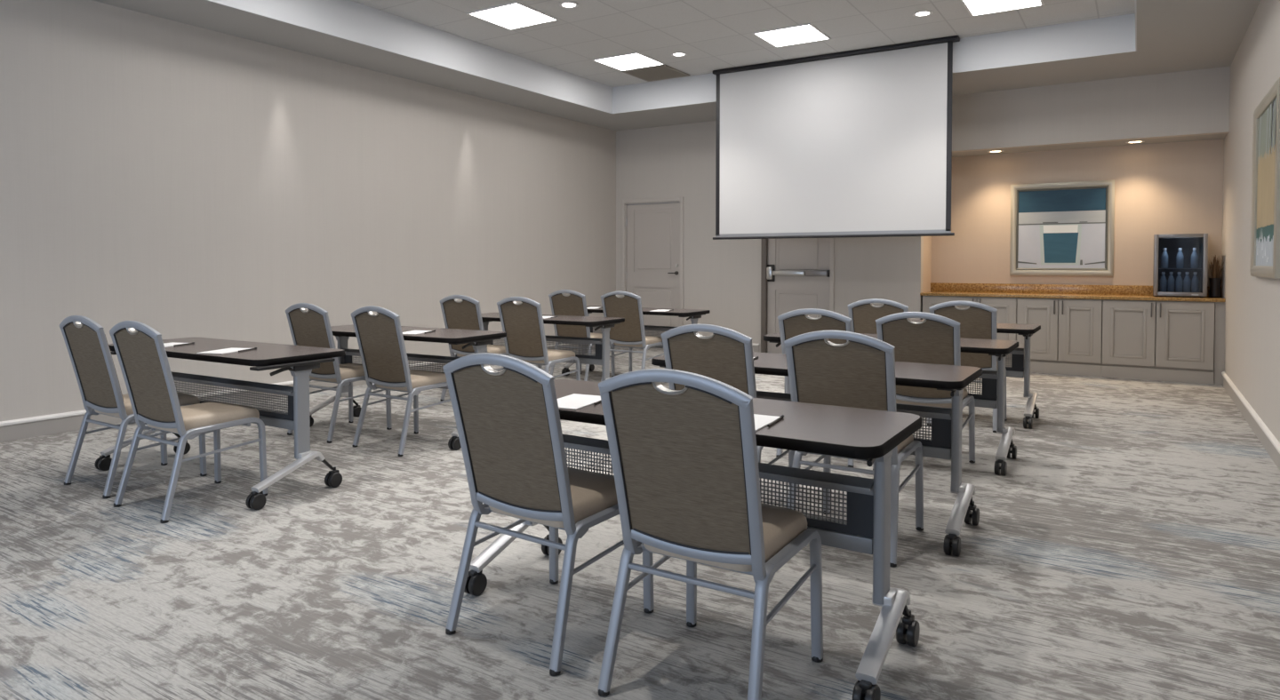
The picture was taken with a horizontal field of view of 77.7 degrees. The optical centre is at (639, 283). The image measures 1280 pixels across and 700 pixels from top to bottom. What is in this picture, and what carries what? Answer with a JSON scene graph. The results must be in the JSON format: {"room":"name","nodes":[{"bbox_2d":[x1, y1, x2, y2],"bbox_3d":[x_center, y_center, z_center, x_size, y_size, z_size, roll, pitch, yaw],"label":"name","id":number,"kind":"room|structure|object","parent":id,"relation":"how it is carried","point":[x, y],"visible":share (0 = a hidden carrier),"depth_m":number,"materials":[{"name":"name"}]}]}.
{"room":"conference room","nodes":[
{"label":"conference room","id":0,"kind":"room"},
{"bbox_2d":[0,0,615,421],"bbox_3d":[-3.750,-0.857,6.675,0.120,3.860,12.780,1,2,32],"label":"wall","id":1,"kind":"structure","parent":0,"point":[177,180],"depth_m":6.97,"materials":[{"name":"paint"}]},
{"bbox_2d":[0,344,595,442],"bbox_3d":[-3.689,1.003,6.686,0.024,0.142,12.540,1,2,32],"label":"baseboard","id":2,"kind":"structure","parent":1,"relation":"attached to","point":[34,427],"depth_m":5.83,"materials":[{"name":"grey paint"}]},
{"bbox_2d":[0,346,1279,699],"bbox_3d":[-0.410,1.169,4.957,7.661,0.100,13.340,1,2,32],"label":"floor","id":3,"kind":"structure","parent":0,"point":[1128,548],"depth_m":3.14,"materials":[{"name":"carpet"}]},
{"bbox_2d":[59,315,207,498],"bbox_3d":[-2.884,0.649,4.525,0.499,0.963,0.573,1,2,33],"label":"banquet chair","id":4,"kind":"object","parent":3,"relation":"on","point":[85,340],"visible":0.89,"depth_m":4.35,"materials":[{"name":"fabric"}]},
{"bbox_2d":[109,320,267,523],"bbox_3d":[-2.342,0.660,4.131,0.499,0.963,0.573,1,2,33],"label":"banquet chair","id":5,"kind":"object","parent":3,"relation":"on","point":[141,355],"visible":0.98,"depth_m":3.99,"materials":[{"name":"fabric"}]},
{"bbox_2d":[94,337,345,510],"bbox_3d":[-2.465,0.755,4.656,1.626,0.745,0.676,1,2,30],"label":"table","id":6,"kind":"object","parent":3,"relation":"on","point":[300,361],"visible":0.8,"depth_m":4.38,"materials":[{"name":"grey laminate"}]},
{"bbox_2d":[163,342,187,347],"bbox_3d":[-2.867,0.376,4.787,0.160,0.004,0.270,0,2,15],"label":"notepad","id":7,"kind":"object","parent":6,"relation":"on","point":[166,345],"visible":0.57,"depth_m":4.83,"materials":[{"name":"white paper"}]},
{"bbox_2d":[173,342,194,346],"bbox_3d":[-2.767,0.372,4.823,0.011,0.011,0.162,0,2,12],"label":"ballpoint pen","id":8,"kind":"object","parent":7,"relation":"on","point":[192,342],"visible":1,"depth_m":4.82,"materials":[{"name":"grey metal"}]},
{"bbox_2d":[196,347,249,354],"bbox_3d":[-2.335,0.384,4.488,0.160,0.004,0.270,0,2,12],"label":"notepad","id":9,"kind":"object","parent":6,"relation":"on","point":[232,349],"visible":1,"depth_m":4.45,"materials":[{"name":"white paper"}]},
{"bbox_2d":[238,347,257,351],"bbox_3d":[-2.237,0.380,4.529,0.011,0.011,0.162,0,2,9],"label":"ballpoint pen","id":10,"kind":"object","parent":9,"relation":"on","point":[254,348],"visible":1,"depth_m":4.52,"materials":[{"name":"grey metal"}]},
{"bbox_2d":[285,303,391,443],"bbox_3d":[-2.204,0.615,5.810,0.499,0.963,0.573,1,2,33],"label":"banquet chair","id":11,"kind":"object","parent":3,"relation":"on","point":[312,327],"visible":0.73,"depth_m":5.62,"materials":[{"name":"brown fabric"}]},
{"bbox_2d":[351,305,450,456],"bbox_3d":[-1.593,0.625,5.425,0.499,0.963,0.573,1,2,34],"label":"banquet chair","id":12,"kind":"object","parent":3,"relation":"on","point":[380,338],"visible":0.94,"depth_m":5.26,"materials":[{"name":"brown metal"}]},
{"bbox_2d":[309,324,506,450],"bbox_3d":[-1.750,0.723,5.861,1.545,0.745,0.591,1,2,29],"label":"table","id":13,"kind":"object","parent":3,"relation":"on","point":[479,340],"visible":0.31,"depth_m":5.74,"materials":[{"name":"brown laminate"}]},
{"bbox_2d":[402,330,431,335],"bbox_3d":[-1.606,0.353,5.665,0.160,0.004,0.270,0,2,15],"label":"notepad","id":14,"kind":"object","parent":13,"relation":"on","point":[412,332],"visible":0.86,"depth_m":5.62,"materials":[{"name":"white paper"}]},
{"bbox_2d":[440,295,506,401],"bbox_3d":[-1.445,0.579,7.199,0.499,0.963,0.573,1,2,33],"label":"banquet chair","id":15,"kind":"object","parent":3,"relation":"on","point":[466,314],"visible":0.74,"depth_m":7.02,"materials":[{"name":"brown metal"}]},
{"bbox_2d":[496,296,580,380],"bbox_3d":[-0.868,0.588,6.835,0.499,0.963,0.573,1,2,33],"label":"banquet chair","id":16,"kind":"object","parent":3,"relation":"on","point":[523,324],"visible":0.87,"depth_m":6.66,"materials":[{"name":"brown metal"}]},
{"bbox_2d":[442,352,654,676],"bbox_3d":[-0.305,0.697,2.731,0.499,0.963,0.573,1,2,35],"label":"banquet chair","id":17,"kind":"object","parent":3,"relation":"on","point":[508,420],"visible":0.98,"depth_m":2.56,"materials":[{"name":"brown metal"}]},
{"bbox_2d":[481,312,624,382],"bbox_3d":[-0.927,0.685,7.313,1.545,0.745,0.591,1,2,30],"label":"table","id":18,"kind":"object","parent":3,"relation":"on","point":[602,357],"visible":0.33,"depth_m":7.06,"materials":[{"name":"silver metal"}]},
{"bbox_2d":[548,289,615,381],"bbox_3d":[-0.621,0.545,8.476,0.499,0.963,0.573,1,2,32],"label":"banquet chair","id":19,"kind":"object","parent":3,"relation":"on","point":[575,303],"visible":0.49,"depth_m":8.29,"materials":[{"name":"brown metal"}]},
{"bbox_2d":[600,290,666,383],"bbox_3d":[-0.054,0.554,8.119,0.499,0.963,0.573,1,2,32],"label":"banquet chair","id":20,"kind":"object","parent":3,"relation":"on","point":[629,333],"visible":0.79,"depth_m":7.93,"materials":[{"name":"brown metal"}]},
{"bbox_2d":[561,305,710,375],"bbox_3d":[-0.052,0.653,8.524,1.545,0.745,0.591,1,2,32],"label":"table","id":21,"kind":"object","parent":3,"relation":"on","point":[693,315],"visible":0.16,"depth_m":8.39,"materials":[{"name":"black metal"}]},
{"bbox_2d":[650,309,669,311],"bbox_3d":[0.222,0.286,8.212,0.160,0.004,0.270,1,2,21],"label":"notepad","id":22,"kind":"object","parent":21,"relation":"on","point":[658,310],"visible":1,"depth_m":8.19,"materials":[{"name":"white paper"}]},
{"bbox_2d":[464,379,922,699],"bbox_3d":[0.138,0.804,2.800,1.545,0.745,0.591,1,2,32],"label":"table","id":23,"kind":"object","parent":3,"relation":"on","point":[871,436],"visible":0.44,"depth_m":2.50,"materials":[{"name":"black laminate"}]},
{"bbox_2d":[557,393,600,410],"bbox_3d":[-0.235,0.427,2.860,0.160,0.004,0.270,1,2,25],"label":"notepad","id":24,"kind":"object","parent":23,"relation":"on","point":[574,402],"visible":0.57,"depth_m":2.86,"materials":[{"name":"white paper"}]},
{"bbox_2d":[753,414,779,431],"bbox_3d":[0.322,0.437,2.486,0.160,0.004,0.270,1,2,29],"label":"notepad","id":25,"kind":"object","parent":23,"relation":"on","point":[761,421],"visible":0.21,"depth_m":2.50,"materials":[{"name":"white paper"}]},
{"bbox_2d":[767,415,783,427],"bbox_3d":[0.428,0.433,2.497,0.011,0.011,0.162,1,2,26],"label":"ballpoint pen","id":26,"kind":"object","parent":23,"relation":"on","point":[781,416],"visible":1,"depth_m":2.49,"materials":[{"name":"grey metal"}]},
{"bbox_2d":[597,368,823,699],"bbox_3d":[0.224,0.706,2.369,0.499,0.963,0.573,1,2,32],"label":"banquet chair","id":27,"kind":"object","parent":3,"relation":"on","point":[684,462],"visible":1,"depth_m":2.19,"materials":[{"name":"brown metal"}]},
{"bbox_2d":[660,324,796,507],"bbox_3d":[0.444,0.665,3.920,0.499,0.963,0.573,1,2,33],"label":"banquet chair","id":28,"kind":"object","parent":3,"relation":"on","point":[726,356],"visible":0.33,"depth_m":3.69,"materials":[{"name":"brown fabric"}]},
{"bbox_2d":[776,308,854,467],"bbox_3d":[1.216,0.633,5.147,0.499,0.963,0.573,1,2,32],"label":"banquet chair","id":29,"kind":"object","parent":3,"relation":"on","point":[796,323],"visible":0.33,"depth_m":4.93,"materials":[{"name":"brown fabric"}]},
{"bbox_2d":[651,352,982,556],"bbox_3d":[0.843,0.772,3.986,1.545,0.745,0.591,1,2,32],"label":"table","id":30,"kind":"object","parent":3,"relation":"on","point":[946,442],"visible":0.19,"depth_m":3.66,"materials":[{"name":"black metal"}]},
{"bbox_2d":[784,330,923,567],"bbox_3d":[0.973,0.674,3.582,0.499,0.963,0.573,1,2,32],"label":"banquet chair","id":31,"kind":"object","parent":3,"relation":"on","point":[859,372],"visible":0.64,"depth_m":3.38,"materials":[{"name":"brown fabric"}]},
{"bbox_2d":[848,298,908,334],"bbox_3d":[2.002,0.598,6.460,0.499,0.963,0.573,1,2,32],"label":"banquet chair","id":32,"kind":"object","parent":3,"relation":"on","point":[863,314],"visible":0.26,"depth_m":6.27,"materials":[{"name":"fabric"}]},
{"bbox_2d":[763,332,1018,475],"bbox_3d":[1.627,0.739,5.259,1.545,0.745,0.591,1,2,32],"label":"table","id":33,"kind":"object","parent":3,"relation":"on","point":[993,382],"visible":0.18,"depth_m":4.90,"materials":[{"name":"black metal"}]},
{"bbox_2d":[872,312,975,470],"bbox_3d":[1.737,0.641,4.819,0.499,0.963,0.573,1,2,32],"label":"banquet chair","id":34,"kind":"object","parent":3,"relation":"on","point":[935,340],"visible":0.59,"depth_m":4.62,"materials":[{"name":"fabric"}]},
{"bbox_2d":[927,300,1006,432],"bbox_3d":[2.537,0.607,6.135,0.499,0.963,0.573,1,2,32],"label":"banquet chair","id":35,"kind":"object","parent":3,"relation":"on","point":[977,321],"visible":0.42,"depth_m":5.90,"materials":[{"name":"fabric"}]},
{"bbox_2d":[922,296,1017,367],"bbox_3d":[3.994,0.575,9.556,1.040,0.845,0.591,1,2,32],"label":"base cabinet","id":36,"kind":"object","parent":3,"relation":"on","point":[1006,312],"visible":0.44,"depth_m":9.17,"materials":[{"name":"beige paint"}]},
{"bbox_2d":[920,291,1225,302],"bbox_3d":[4.799,0.149,9.043,2.979,0.034,0.588,1,2,32],"label":"countertop","id":37,"kind":"structure","parent":36,"relation":"on","point":[928,293],"depth_m":8.82,"materials":[{"name":"brown stone"}]},
{"bbox_2d":[1152,233,1207,297],"bbox_3d":[5.759,-0.185,8.471,0.464,0.665,0.363,1,2,32],"label":"cooler","id":38,"kind":"object","parent":37,"relation":"on","point":[1172,242],"visible":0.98,"depth_m":8.51,"materials":[{"name":"black"}]},
{"bbox_2d":[1159,272,1167,292],"bbox_3d":[5.605,-0.012,8.504,0.064,0.213,0.064,1,2,32],"label":"water bottle","id":39,"kind":"object","parent":38,"relation":"in","point":[1163,280],"visible":0.99,"depth_m":8.48,"materials":[{"name":"blue"}]},
{"bbox_2d":[1160,248,1167,268],"bbox_3d":[5.613,-0.267,8.491,0.064,0.213,0.064,1,2,32],"label":"water bottle","id":40,"kind":"object","parent":38,"relation":"on","point":[1164,256],"visible":1,"depth_m":8.47,"materials":[{"name":"blue"}]},
{"bbox_2d":[1167,272,1175,292],"bbox_3d":[5.664,-0.011,8.466,0.064,0.213,0.064,1,2,32],"label":"water bottle","id":41,"kind":"object","parent":38,"relation":"in","point":[1171,283],"visible":1,"depth_m":8.45,"materials":[{"name":"blue"}]},
{"bbox_2d":[1175,272,1183,292],"bbox_3d":[5.723,-0.010,8.429,0.064,0.213,0.064,1,2,32],"label":"water bottle","id":42,"kind":"object","parent":38,"relation":"in","point":[1179,282],"visible":1,"depth_m":8.41,"materials":[{"name":"blue"}]},
{"bbox_2d":[1176,248,1183,268],"bbox_3d":[5.728,-0.265,8.420,0.064,0.213,0.064,1,2,32],"label":"water bottle","id":43,"kind":"object","parent":38,"relation":"in","point":[1180,259],"visible":1,"depth_m":8.40,"materials":[{"name":"blue"}]},
{"bbox_2d":[1158,268,1202,269],"bbox_3d":[5.764,-0.155,8.480,0.404,0.008,0.275,1,2,32],"label":"shelf","id":44,"kind":"object","parent":38,"relation":"attached to","point":[1158,268],"depth_m":8.36,"materials":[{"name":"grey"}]},
{"bbox_2d":[1183,272,1191,292],"bbox_3d":[5.783,-0.009,8.392,0.064,0.213,0.064,1,2,32],"label":"water bottle","id":45,"kind":"object","parent":38,"relation":"in","point":[1187,283],"visible":1,"depth_m":8.37,"materials":[{"name":"blue"}]},
{"bbox_2d":[1190,248,1198,268],"bbox_3d":[5.833,-0.263,8.353,0.064,0.213,0.064,1,2,32],"label":"water bottle","id":46,"kind":"object","parent":38,"relation":"in","point":[1194,262],"visible":1,"depth_m":8.33,"materials":[{"name":"blue"}]},
{"bbox_2d":[1191,272,1199,292],"bbox_3d":[5.842,-0.008,8.354,0.064,0.213,0.064,1,2,32],"label":"water bottle","id":47,"kind":"object","parent":38,"relation":"in","point":[1195,283],"visible":1,"depth_m":8.34,"materials":[{"name":"blue"}]},
{"bbox_2d":[1208,278,1221,297],"bbox_3d":[6.022,0.050,8.313,0.104,0.203,0.102,1,2,32],"label":"pot","id":48,"kind":"object","parent":37,"relation":"on","point":[1214,283],"depth_m":8.28,"materials":[{"name":"black ceramic"}]},
{"bbox_2d":[1208,255,1223,297],"bbox_3d":[6.026,-0.073,8.302,0.155,0.449,0.197,1,2,32],"label":"reeds","id":49,"kind":"object","parent":37,"relation":"on","point":[1215,281],"visible":0.98,"depth_m":8.28,"materials":[{"name":"black plant"}]},
{"bbox_2d":[911,320,1040,429],"bbox_3d":[2.425,0.704,6.564,1.545,0.745,0.591,1,2,32],"label":"table","id":50,"kind":"object","parent":3,"relation":"on","point":[1020,357],"visible":0.16,"depth_m":6.20,"materials":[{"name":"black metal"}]},
{"bbox_2d":[1016,297,1102,376],"bbox_3d":[4.791,0.589,9.055,0.839,0.845,0.591,1,2,32],"label":"base cabinet","id":51,"kind":"object","parent":3,"relation":"on","point":[1068,341],"visible":0.91,"depth_m":8.80,"materials":[{"name":"beige paint"}]},
{"bbox_2d":[1101,299,1215,384],"bbox_3d":[5.566,0.602,8.567,0.990,0.845,0.591,1,2,32],"label":"base cabinet","id":52,"kind":"object","parent":3,"relation":"on","point":[1172,341],"visible":1,"depth_m":8.34,"materials":[{"name":"beige paint"}]},
{"bbox_2d":[92,0,1260,131],"bbox_3d":[-0.559,-2.289,4.629,7.421,0.407,12.540,1,2,32],"label":"ceiling","id":53,"kind":"structure","parent":0,"point":[1173,36],"depth_m":7.58,"materials":[{"name":"grey paint"}]},
{"bbox_2d":[206,0,1136,113],"bbox_3d":[-0.634,-2.256,4.559,5.894,0.351,10.364,1,2,32],"label":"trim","id":54,"kind":"structure","parent":53,"relation":"attached to","point":[348,20],"depth_m":7.89,"materials":[{"name":"white paint"}]},
{"bbox_2d":[350,0,1135,87],"bbox_3d":[-0.634,-2.461,4.553,5.870,0.060,10.340,1,2,32],"label":"ceiling","id":55,"kind":"structure","parent":0,"point":[714,35],"depth_m":7.75,"materials":[{"name":"tile"}]},
{"bbox_2d":[466,1,559,30],"bbox_3d":[-1.189,-2.503,7.455,0.610,0.010,0.610,1,2,32],"label":"recessed light","id":56,"kind":"object","parent":55,"relation":"in","point":[515,15],"visible":1,"depth_m":7.45,"materials":[{"name":"white plastic"}]},
{"bbox_2d":[559,1,578,7],"bbox_3d":[-0.638,-2.494,7.120,0.180,0.007,0.180,1,2,32],"label":"recessed light","id":57,"kind":"object","parent":55,"relation":"in","point":[564,4],"visible":1,"depth_m":7.12,"materials":[{"name":"white"}]},
{"bbox_2d":[592,52,665,71],"bbox_3d":[-0.124,-2.547,9.147,0.610,0.010,0.610,1,2,32],"label":"recessed light","id":58,"kind":"object","parent":55,"relation":"in","point":[634,60],"visible":1,"depth_m":9.13,"materials":[{"name":"white plastic"}]},
{"bbox_2d":[621,64,690,81],"bbox_3d":[0.200,-2.560,9.699,0.610,0.013,0.610,1,2,32],"label":"ceiling vent","id":59,"kind":"object","parent":55,"relation":"in","point":[661,72],"visible":1,"depth_m":9.67,"materials":[{"name":"brown"}]},
{"bbox_2d":[671,52,687,56],"bbox_3d":[0.433,-2.539,8.820,0.180,0.007,0.180,1,2,32],"label":"recessed light","id":60,"kind":"object","parent":55,"relation":"in","point":[675,54],"visible":1,"depth_m":8.82,"materials":[{"name":"white"}]},
{"bbox_2d":[752,23,831,47],"bbox_3d":[1.552,-2.519,8.093,0.610,0.010,0.610,1,2,32],"label":"recessed light","id":61,"kind":"object","parent":55,"relation":"in","point":[804,33],"visible":1,"depth_m":8.06,"materials":[{"name":"white plastic"}]},
{"bbox_2d":[712,35,959,239],"bbox_3d":[2.077,-1.526,8.888,2.800,2.037,0.100,1,2,32],"label":"projection screen","id":62,"kind":"object","parent":55,"relation":"hanging from","point":[856,143],"visible":1,"depth_m":8.80,"materials":[{"name":"grey fabric"}]},
{"bbox_2d":[912,10,933,16],"bbox_3d":[2.624,-2.501,7.371,0.180,0.007,0.180,1,2,32],"label":"recessed light","id":63,"kind":"object","parent":55,"relation":"in","point":[921,13],"visible":1,"depth_m":7.37,"materials":[{"name":"white"}]},
{"bbox_2d":[960,0,1044,16],"bbox_3d":[3.203,-2.491,7.019,0.610,0.010,0.610,1,2,32],"label":"recessed light","id":64,"kind":"object","parent":55,"relation":"in","point":[974,7],"visible":1,"depth_m":7.14,"materials":[{"name":"white plastic"}]},
{"bbox_2d":[616,66,1230,352],"bbox_3d":[2.812,-0.945,10.024,7.421,3.860,0.120,1,2,32],"label":"wall","id":65,"kind":"structure","parent":0,"point":[722,277],"depth_m":9.80,"materials":[{"name":"paint"}]},
{"bbox_2d":[621,196,683,336],"bbox_3d":[0.201,-0.148,11.666,1.055,2.180,0.137,1,2,32],"label":"door","id":66,"kind":"structure","parent":65,"relation":"in","point":[652,228],"depth_m":11.65,"materials":[{"name":"grey paint"}]},
{"bbox_2d":[752,344,759,352],"bbox_3d":[2.016,0.902,10.489,3.250,0.142,0.024,1,2,32],"label":"baseboard","id":67,"kind":"structure","parent":65,"relation":"attached to","point":[756,347],"depth_m":10.76,"materials":[{"name":"grey paint"}]},
{"bbox_2d":[760,237,834,353],"bbox_3d":[2.083,-0.117,10.475,1.010,2.180,0.150,1,2,32],"label":"door","id":68,"kind":"structure","parent":65,"relation":"in","point":[796,274],"depth_m":10.51,"materials":[{"name":"grey paint"}]},
{"bbox_2d":[922,236,931,292],"bbox_3d":[3.560,-0.343,9.971,0.120,2.660,0.560,1,2,32],"label":"wall","id":69,"kind":"structure","parent":0,"point":[927,240],"depth_m":9.89,"materials":[{"name":"paint"}]},
{"bbox_2d":[930,139,1223,295],"bbox_3d":[4.989,-0.326,9.332,2.981,2.660,0.120,1,2,32],"label":"wall","id":70,"kind":"structure","parent":0,"point":[1172,188],"depth_m":9.02,"materials":[{"name":"paint"}]},
{"bbox_2d":[1009,180,1114,276],"bbox_3d":[4.915,-0.630,9.273,1.072,1.085,0.036,1,2,32],"label":"framed picture","id":71,"kind":"object","parent":70,"relation":"attached to","point":[1060,228],"visible":1,"depth_m":9.27,"materials":[{"name":"beige"}]},
{"bbox_2d":[1017,188,1105,268],"bbox_3d":[4.922,-0.630,9.284,0.930,0.944,0.007,1,2,32],"label":"print","id":72,"kind":"object","parent":71,"relation":"attached to","point":[1058,228],"depth_m":9.28},
{"bbox_2d":[930,282,1221,296],"bbox_3d":[4.950,0.072,9.282,2.979,0.108,0.020,1,2,32],"label":"backsplash","id":73,"kind":"structure","parent":70,"relation":"attached to","point":[1011,288],"depth_m":9.36,"materials":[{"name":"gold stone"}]},
{"bbox_2d":[952,133,1227,157],"bbox_3d":[4.840,-1.600,9.061,2.981,0.100,0.440,1,2,32],"label":"ceiling","id":74,"kind":"structure","parent":0,"point":[1210,137],"depth_m":8.91,"materials":[{"name":"grey paint"}]},
{"bbox_2d":[987,150,1003,152],"bbox_3d":[4.198,-1.553,9.372,0.180,0.007,0.180,1,2,32],"label":"recessed light","id":75,"kind":"object","parent":74,"relation":"attached to","point":[991,151],"visible":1,"depth_m":9.38,"materials":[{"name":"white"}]},
{"bbox_2d":[1125,140,1144,143],"bbox_3d":[5.381,-1.534,8.628,0.180,0.007,0.180,1,2,32],"label":"recessed light","id":76,"kind":"object","parent":74,"relation":"attached to","point":[1132,141],"visible":1,"depth_m":8.61,"materials":[{"name":"white"}]},
{"bbox_2d":[1220,0,1279,442],"bbox_3d":[2.781,-0.757,2.898,0.120,3.860,13.340,1,2,32],"label":"wall","id":77,"kind":"structure","parent":0,"point":[1252,348],"depth_m":6.41,"materials":[{"name":"paint"}]},
{"bbox_2d":[1213,302,1224,384],"bbox_3d":[6.042,0.608,8.310,0.084,0.845,0.530,1,2,32],"label":"trim","id":78,"kind":"structure","parent":77,"relation":"attached to","point":[1219,307],"depth_m":8.09,"materials":[{"name":"beige paint"}]},
{"bbox_2d":[1221,371,1279,471],"bbox_3d":[2.571,1.107,2.747,0.024,0.142,12.538,1,2,32],"label":"baseboard","id":79,"kind":"structure","parent":77,"relation":"attached to","point":[1266,437],"depth_m":5.79,"materials":[{"name":"grey paint"}]},
{"bbox_2d":[1249,77,1279,279],"bbox_3d":[4.262,-0.658,5.408,0.036,1.235,1.240,1,2,32],"label":"framed picture","id":80,"kind":"object","parent":77,"relation":"attached to","point":[1265,229],"visible":1,"depth_m":5.42,"materials":[{"name":"beige"}]},
{"bbox_2d":[1256,97,1276,266],"bbox_3d":[4.272,-0.658,5.402,0.008,1.105,1.110,1,2,32],"label":"print","id":81,"kind":"object","parent":80,"relation":"attached to","point":[1266,116],"depth_m":5.47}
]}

